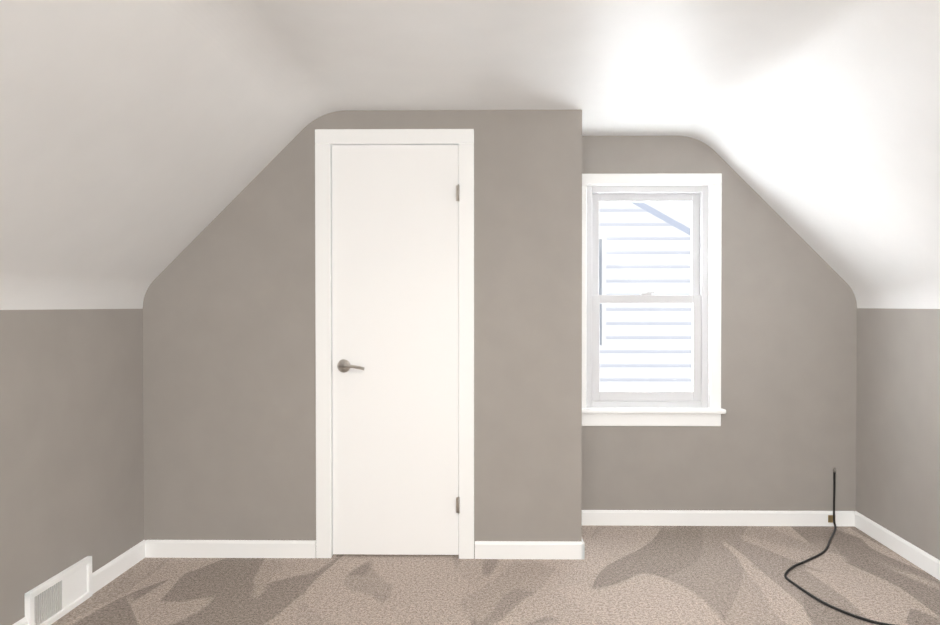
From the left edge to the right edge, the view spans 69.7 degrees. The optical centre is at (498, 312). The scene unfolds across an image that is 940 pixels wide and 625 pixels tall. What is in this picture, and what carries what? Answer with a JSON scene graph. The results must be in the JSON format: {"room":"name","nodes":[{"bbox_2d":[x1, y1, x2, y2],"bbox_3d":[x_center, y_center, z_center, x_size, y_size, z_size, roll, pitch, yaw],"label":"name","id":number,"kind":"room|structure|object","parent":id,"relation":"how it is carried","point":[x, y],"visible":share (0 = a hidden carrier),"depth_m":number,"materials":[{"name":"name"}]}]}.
{"room":"empty attic bedroom","nodes":[
{"label":"empty attic bedroom","id":0,"kind":"room"},
{"bbox_2d":[143,110,581,557],"bbox_3d":[-0.656,0.104,3.489,2.115,2.150,0.500,0,1,1],"label":"wall","id":1,"kind":"structure","parent":0,"point":[229,394],"depth_m":3.24,"materials":[{"name":"grey paint"}]},
{"bbox_2d":[149,540,315,557],"bbox_3d":[-1.298,1.141,3.251,0.835,0.082,0.013,0,1,1],"label":"baseboard","id":2,"kind":"structure","parent":1,"relation":"attached to","point":[157,548],"depth_m":3.24,"materials":[{"name":"white wood"}]},
{"bbox_2d":[315,129,473,558],"bbox_3d":[-0.497,0.153,3.284,0.760,2.057,0.126,0,1,1],"label":"door frame","id":3,"kind":"structure","parent":1,"relation":"attached to","point":[327,139],"depth_m":3.22,"materials":[{"name":"white wood"}]},
{"bbox_2d":[332,145,459,554],"bbox_3d":[-0.495,0.183,3.232,0.618,1.973,0.088,0,1,1],"label":"closet door","id":4,"kind":"structure","parent":1,"relation":"in","point":[395,360],"depth_m":3.24,"materials":[{"name":"white painted wood"},{"name":"brushed nickel"}]},
{"bbox_2d":[475,539,584,559],"bbox_3d":[0.149,1.141,3.234,0.525,0.082,0.013,0,1,1],"label":"baseboard","id":5,"kind":"structure","parent":1,"relation":"attached to","point":[483,549],"depth_m":3.23,"materials":[{"name":"white wood"}]},
{"bbox_2d":[0,0,939,624],"bbox_3d":[0.099,0.130,1.085,3.682,2.150,5.290,0,1,1],"label":"wall","id":6,"kind":"structure","parent":0,"point":[144,144],"depth_m":2.57,"materials":[{"name":"grey paint"}]},
{"bbox_2d":[13,617,27,624],"bbox_3d":[-1.743,1.171,0.462,0.013,0.082,3.980,0,1,1],"label":"baseboard","id":7,"kind":"structure","parent":6,"relation":"attached to","point":[23,621],"depth_m":2.43,"materials":[{"name":"white wood"}]},
{"bbox_2d":[25,556,91,624],"bbox_3d":[-1.712,1.104,2.637,0.024,0.168,0.370,0,1,1],"label":"air vent","id":8,"kind":"object","parent":6,"relation":"in","point":[53,599],"visible":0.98,"depth_m":2.63,"materials":[{"name":"white metal"}]},
{"bbox_2d":[92,540,148,593],"bbox_3d":[-1.713,1.143,3.032,0.013,0.082,0.420,0,1,1],"label":"baseboard","id":9,"kind":"structure","parent":6,"relation":"attached to","point":[109,572],"depth_m":3.03,"materials":[{"name":"white wood"}]},
{"bbox_2d":[853,511,939,579],"bbox_3d":[1.955,1.145,2.864,0.013,0.082,1.710,0,1,1],"label":"baseboard","id":10,"kind":"structure","parent":6,"relation":"attached to","point":[920,558],"depth_m":3.29,"materials":[{"name":"white wood"}]},
{"bbox_2d":[51,525,939,624],"bbox_3d":[0.099,1.205,1.096,3.682,0.001,5.290,0,1,1],"label":"floor","id":11,"kind":"structure","parent":0,"point":[676,575],"depth_m":2.92,"materials":[{"name":"carpet"}]},
{"bbox_2d":[784,468,894,624],"bbox_3d":[1.585,1.024,3.119,0.624,0.321,1.194,0,1,1],"label":"cord","id":12,"kind":"object","parent":11,"relation":"on","point":[831,518],"visible":0.96,"depth_m":3.07,"materials":[{"name":"black plastic"}]},
{"bbox_2d":[582,136,856,510],"bbox_3d":[0.131,0.101,3.789,3.682,2.150,0.120,0,1,1],"label":"wall","id":13,"kind":"structure","parent":0,"point":[782,437],"depth_m":3.72,"materials":[{"name":"grey paint"}]},
{"bbox_2d":[582,173,725,425],"bbox_3d":[0.827,-0.069,3.752,0.835,1.390,0.155,0,1,1],"label":"double-hung window","id":14,"kind":"structure","parent":13,"relation":"in","point":[697,299],"depth_m":3.75,"materials":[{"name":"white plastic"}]},
{"bbox_2d":[582,510,852,525],"bbox_3d":[1.176,1.136,3.722,1.545,0.082,0.013,0,1,1],"label":"baseboard","id":15,"kind":"structure","parent":13,"relation":"attached to","point":[590,517],"depth_m":3.72,"materials":[{"name":"white wood"}]},
{"label":"outside","id":16,"kind":"structure","parent":0,"visible":0},
{"bbox_2d":[599,202,691,390],"bbox_3d":[1.195,-0.507,6.911,10.000,9.300,0.001,0,1,1],"label":"siding","id":17,"kind":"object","parent":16,"point":[619,356],"depth_m":6.91,"materials":[{"name":"white"}]},
{"bbox_2d":[599,202,690,349],"bbox_3d":[2.194,-2.179,6.811,4.000,5.354,0.140,0,1,1],"label":"sky","id":18,"kind":"structure","parent":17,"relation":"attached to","point":[676,216],"depth_m":6.80,"materials":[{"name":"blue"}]}
]}

